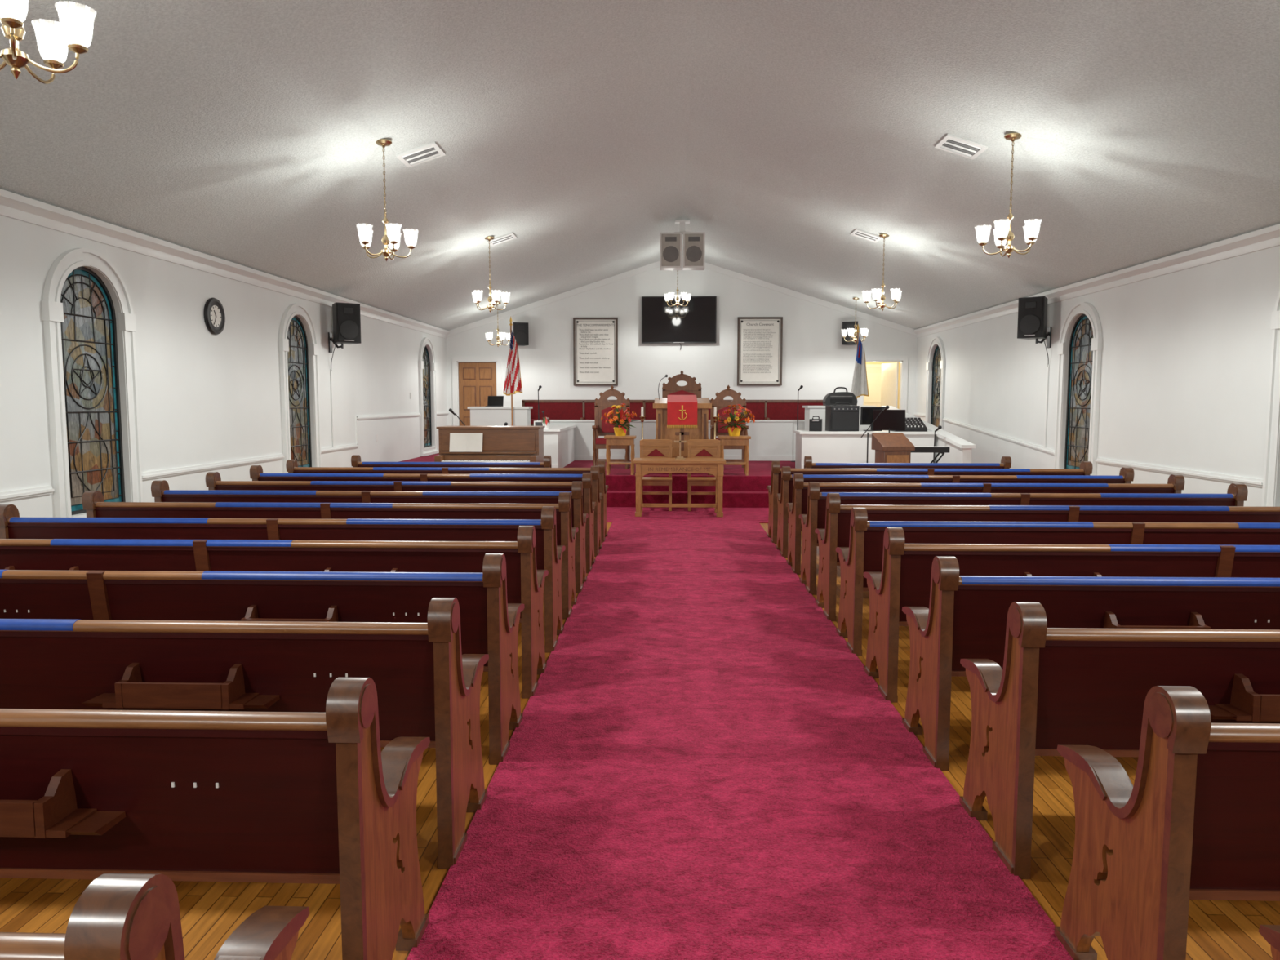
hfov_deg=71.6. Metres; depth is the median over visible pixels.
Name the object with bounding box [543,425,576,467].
wall
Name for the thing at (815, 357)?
wall
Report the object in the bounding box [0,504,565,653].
pew
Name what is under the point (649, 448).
wooden chair
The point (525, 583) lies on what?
pew
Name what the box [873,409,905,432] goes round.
music stand
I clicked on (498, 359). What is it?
door frame
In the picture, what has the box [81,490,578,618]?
pew
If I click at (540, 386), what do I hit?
microphone stand
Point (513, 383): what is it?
flag
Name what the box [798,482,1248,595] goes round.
pew
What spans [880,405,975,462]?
wall
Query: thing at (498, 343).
chandelier
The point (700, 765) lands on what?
carpet
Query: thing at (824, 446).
wall
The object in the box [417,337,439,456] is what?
window
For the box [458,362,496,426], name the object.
door
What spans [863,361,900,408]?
doorway
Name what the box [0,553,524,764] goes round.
pew
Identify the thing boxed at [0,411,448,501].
trim
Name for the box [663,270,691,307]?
chandelier
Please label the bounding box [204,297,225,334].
wall clock
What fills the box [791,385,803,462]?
microphone stand
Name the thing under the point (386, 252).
chandelier
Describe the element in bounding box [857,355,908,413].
door frame
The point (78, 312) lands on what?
window
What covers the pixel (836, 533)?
pew
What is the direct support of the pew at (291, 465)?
on the floor
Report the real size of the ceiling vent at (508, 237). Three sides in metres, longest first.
0.400 x 0.400 x 0.020 m
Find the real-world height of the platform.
0.460 m
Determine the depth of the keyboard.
13.19 m
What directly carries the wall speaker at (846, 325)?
attached to the wall at (815, 357)
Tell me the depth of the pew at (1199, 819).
2.13 m
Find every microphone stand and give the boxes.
[448,408,465,426]
[537,385,542,420]
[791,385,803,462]
[860,405,888,462]
[933,425,942,462]
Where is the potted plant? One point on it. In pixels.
(545, 422)
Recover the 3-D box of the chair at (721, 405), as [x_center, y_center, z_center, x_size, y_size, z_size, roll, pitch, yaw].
[1.496,-0.895,14.928,0.610,1.410,0.559,0,5,2]
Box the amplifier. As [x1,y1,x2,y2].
[825,402,859,431]
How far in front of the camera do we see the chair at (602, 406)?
15.15 m
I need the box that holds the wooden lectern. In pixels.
[871,432,915,462]
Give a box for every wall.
[0,214,448,517]
[446,261,917,426]
[537,419,804,460]
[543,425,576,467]
[793,430,937,468]
[802,405,875,430]
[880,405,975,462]
[915,245,1279,506]
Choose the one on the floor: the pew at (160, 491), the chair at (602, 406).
the pew at (160, 491)
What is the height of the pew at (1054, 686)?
0.934 m
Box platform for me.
[398,453,795,507]
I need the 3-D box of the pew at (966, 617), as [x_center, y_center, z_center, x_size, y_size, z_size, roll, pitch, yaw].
[3.027,0.780,4.003,3.502,0.934,0.618,0,5,2]
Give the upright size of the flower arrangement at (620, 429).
0.506 m
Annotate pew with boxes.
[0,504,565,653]
[0,525,548,698]
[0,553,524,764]
[0,597,488,869]
[0,677,430,959]
[0,872,310,959]
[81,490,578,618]
[151,480,588,593]
[205,471,596,573]
[249,465,603,556]
[285,459,608,542]
[351,454,551,467]
[521,400,822,426]
[766,460,1093,544]
[775,466,1133,557]
[786,473,1185,574]
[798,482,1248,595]
[804,455,1011,468]
[814,493,1279,621]
[835,507,1279,655]
[863,527,1279,702]
[902,555,1279,771]
[959,601,1279,879]
[1054,685,1279,959]
[1258,924,1279,959]
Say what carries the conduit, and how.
attached to the wall at (204, 397)
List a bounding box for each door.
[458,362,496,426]
[880,362,898,408]
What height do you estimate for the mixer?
0.219 m
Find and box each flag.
[502,316,522,426]
[850,324,869,405]
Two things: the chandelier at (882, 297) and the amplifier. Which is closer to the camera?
the chandelier at (882, 297)
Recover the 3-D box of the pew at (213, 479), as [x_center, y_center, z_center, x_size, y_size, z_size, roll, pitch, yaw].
[-2.248,0.376,8.537,3.617,0.934,0.618,0,5,2]
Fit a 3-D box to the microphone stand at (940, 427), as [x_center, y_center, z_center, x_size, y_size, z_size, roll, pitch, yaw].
[4.613,-0.249,13.934,0.240,1.218,0.247,0,5,2]
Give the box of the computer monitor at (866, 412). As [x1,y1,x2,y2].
[860,406,885,431]
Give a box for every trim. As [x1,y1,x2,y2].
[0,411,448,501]
[447,254,916,337]
[913,413,1262,486]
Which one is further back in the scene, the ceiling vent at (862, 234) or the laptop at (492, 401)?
the laptop at (492, 401)
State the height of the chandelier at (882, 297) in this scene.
1.080 m
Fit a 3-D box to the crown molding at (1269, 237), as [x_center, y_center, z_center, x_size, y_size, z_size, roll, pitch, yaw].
[5.785,-2.232,8.197,0.090,0.170,23.500,0,5,2]
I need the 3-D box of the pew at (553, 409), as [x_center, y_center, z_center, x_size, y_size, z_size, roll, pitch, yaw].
[0.697,-1.192,17.967,6.260,0.860,0.590,0,5,2]
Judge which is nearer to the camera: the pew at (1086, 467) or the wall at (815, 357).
the pew at (1086, 467)
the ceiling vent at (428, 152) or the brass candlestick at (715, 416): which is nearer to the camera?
the ceiling vent at (428, 152)
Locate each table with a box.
[604,435,636,475]
[632,457,725,516]
[718,435,751,475]
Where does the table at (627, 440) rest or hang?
on the platform
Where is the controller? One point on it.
(536, 423)
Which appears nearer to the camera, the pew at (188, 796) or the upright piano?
the pew at (188, 796)
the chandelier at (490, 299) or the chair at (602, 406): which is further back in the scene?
the chair at (602, 406)
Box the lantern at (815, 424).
[808,415,822,431]
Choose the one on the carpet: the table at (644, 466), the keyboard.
the table at (644, 466)
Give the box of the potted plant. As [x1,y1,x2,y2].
[541,417,550,428]
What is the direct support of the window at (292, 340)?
in the wall at (204, 397)
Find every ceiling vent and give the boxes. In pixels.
[395,142,445,167]
[486,231,517,246]
[850,228,882,243]
[934,133,988,159]
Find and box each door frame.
[451,355,502,426]
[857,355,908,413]
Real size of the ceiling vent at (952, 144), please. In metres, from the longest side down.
0.400 x 0.400 x 0.020 m
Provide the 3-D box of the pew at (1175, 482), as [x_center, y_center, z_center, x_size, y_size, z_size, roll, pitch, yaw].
[3.172,0.392,8.358,3.502,0.934,0.618,0,5,2]
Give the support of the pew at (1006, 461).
on the floor
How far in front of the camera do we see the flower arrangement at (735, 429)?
13.62 m
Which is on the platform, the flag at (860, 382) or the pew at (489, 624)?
the flag at (860, 382)
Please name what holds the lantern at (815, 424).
on the wall at (824, 446)
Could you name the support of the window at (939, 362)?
in the wall at (1186, 353)
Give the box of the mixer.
[889,417,927,431]
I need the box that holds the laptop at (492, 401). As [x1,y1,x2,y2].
[485,395,503,406]
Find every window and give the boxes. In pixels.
[41,248,142,517]
[278,303,321,473]
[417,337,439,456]
[924,337,946,430]
[1053,302,1102,475]
[1261,289,1279,506]
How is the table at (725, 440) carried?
on the platform
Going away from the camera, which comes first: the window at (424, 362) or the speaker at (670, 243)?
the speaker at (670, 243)
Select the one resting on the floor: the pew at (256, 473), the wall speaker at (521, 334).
the pew at (256, 473)
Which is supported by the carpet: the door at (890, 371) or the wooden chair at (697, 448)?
the wooden chair at (697, 448)
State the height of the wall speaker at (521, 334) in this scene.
0.500 m
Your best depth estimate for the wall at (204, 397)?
9.57 m
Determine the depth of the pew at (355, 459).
10.89 m
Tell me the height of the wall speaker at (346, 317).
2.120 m
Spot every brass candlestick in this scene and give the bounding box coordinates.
[639,406,649,475]
[707,406,718,475]
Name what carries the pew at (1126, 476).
on the floor
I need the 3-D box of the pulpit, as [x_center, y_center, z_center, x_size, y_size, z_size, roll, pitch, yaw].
[0.672,-0.901,14.188,1.039,1.552,0.646,0,5,2]
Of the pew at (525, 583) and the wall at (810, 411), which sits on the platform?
the wall at (810, 411)
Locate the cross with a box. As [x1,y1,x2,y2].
[674,433,686,459]
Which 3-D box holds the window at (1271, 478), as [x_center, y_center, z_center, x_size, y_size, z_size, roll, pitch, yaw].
[5.806,-0.771,7.573,0.180,2.450,1.200,0,5,2]
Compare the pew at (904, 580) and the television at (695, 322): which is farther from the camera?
the television at (695, 322)
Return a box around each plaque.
[573,317,617,385]
[737,316,782,385]
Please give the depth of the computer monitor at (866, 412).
14.71 m
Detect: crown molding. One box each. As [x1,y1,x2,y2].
[0,188,449,338]
[914,223,1279,337]
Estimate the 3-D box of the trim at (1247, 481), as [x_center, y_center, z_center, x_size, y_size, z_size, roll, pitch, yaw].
[5.811,-0.208,8.377,0.038,0.525,23.500,0,5,2]
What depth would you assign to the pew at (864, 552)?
5.52 m
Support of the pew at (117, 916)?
on the floor
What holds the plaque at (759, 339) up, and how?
attached to the wall at (815, 357)
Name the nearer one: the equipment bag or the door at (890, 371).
the equipment bag
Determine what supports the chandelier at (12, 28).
hanging from the ceiling
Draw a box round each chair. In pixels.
[591,385,630,469]
[640,439,671,511]
[662,369,702,397]
[687,439,719,511]
[710,385,748,467]
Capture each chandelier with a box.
[0,0,96,84]
[357,138,418,261]
[471,235,510,312]
[484,302,510,346]
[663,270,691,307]
[840,297,868,343]
[862,233,902,311]
[974,132,1041,257]
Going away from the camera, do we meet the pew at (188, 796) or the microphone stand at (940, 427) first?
the pew at (188, 796)
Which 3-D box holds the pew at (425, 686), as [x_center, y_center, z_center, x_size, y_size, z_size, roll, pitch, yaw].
[-2.422,0.842,3.311,3.617,0.934,0.618,0,5,2]
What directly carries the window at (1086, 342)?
in the wall at (1186, 353)
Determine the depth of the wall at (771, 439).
16.95 m
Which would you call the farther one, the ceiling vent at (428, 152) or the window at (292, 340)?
the window at (292, 340)
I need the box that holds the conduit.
[331,306,333,338]
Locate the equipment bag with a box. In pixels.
[822,386,857,405]
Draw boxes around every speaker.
[328,302,360,446]
[513,322,528,346]
[659,219,705,270]
[841,321,857,345]
[1017,296,1051,447]
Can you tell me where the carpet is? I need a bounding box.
[406,506,1073,959]
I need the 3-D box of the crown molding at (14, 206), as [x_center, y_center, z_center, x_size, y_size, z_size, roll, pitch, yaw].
[-4.769,-2.264,8.546,0.090,0.170,23.500,0,5,2]
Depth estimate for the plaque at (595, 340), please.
20.13 m
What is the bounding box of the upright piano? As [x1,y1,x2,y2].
[434,426,545,462]
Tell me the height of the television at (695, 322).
1.182 m
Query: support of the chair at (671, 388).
on the platform
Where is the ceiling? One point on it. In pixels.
(246, 133)
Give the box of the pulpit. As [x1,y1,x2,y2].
[653,374,711,457]
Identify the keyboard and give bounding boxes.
[911,446,949,462]
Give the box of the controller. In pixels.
[533,410,544,426]
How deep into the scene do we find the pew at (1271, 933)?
1.69 m
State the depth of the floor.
2.90 m
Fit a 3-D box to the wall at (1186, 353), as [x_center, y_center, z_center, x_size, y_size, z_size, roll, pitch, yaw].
[5.905,-0.748,8.325,0.150,3.210,23.800,0,5,2]
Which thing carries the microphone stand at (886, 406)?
on the floor
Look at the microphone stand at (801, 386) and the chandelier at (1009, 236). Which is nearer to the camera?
the chandelier at (1009, 236)
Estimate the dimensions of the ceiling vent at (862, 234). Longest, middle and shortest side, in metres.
0.400 x 0.400 x 0.020 m
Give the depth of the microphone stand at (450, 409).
13.64 m
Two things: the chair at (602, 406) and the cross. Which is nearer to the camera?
the cross
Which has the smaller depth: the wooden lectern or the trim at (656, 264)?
the wooden lectern
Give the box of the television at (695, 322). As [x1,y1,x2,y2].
[641,296,716,350]
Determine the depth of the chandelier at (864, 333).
18.34 m
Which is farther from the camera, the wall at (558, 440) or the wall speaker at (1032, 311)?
the wall at (558, 440)
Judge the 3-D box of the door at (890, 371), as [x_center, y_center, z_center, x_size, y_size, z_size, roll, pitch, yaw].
[5.843,-1.710,20.681,0.125,2.010,0.870,-1,5,-8]
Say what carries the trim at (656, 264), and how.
attached to the wall at (815, 357)
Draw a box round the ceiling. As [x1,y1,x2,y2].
[0,0,1279,330]
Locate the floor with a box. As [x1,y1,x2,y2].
[0,522,1279,959]
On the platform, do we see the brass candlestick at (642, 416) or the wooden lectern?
the brass candlestick at (642, 416)
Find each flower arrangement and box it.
[601,403,638,435]
[717,404,755,435]

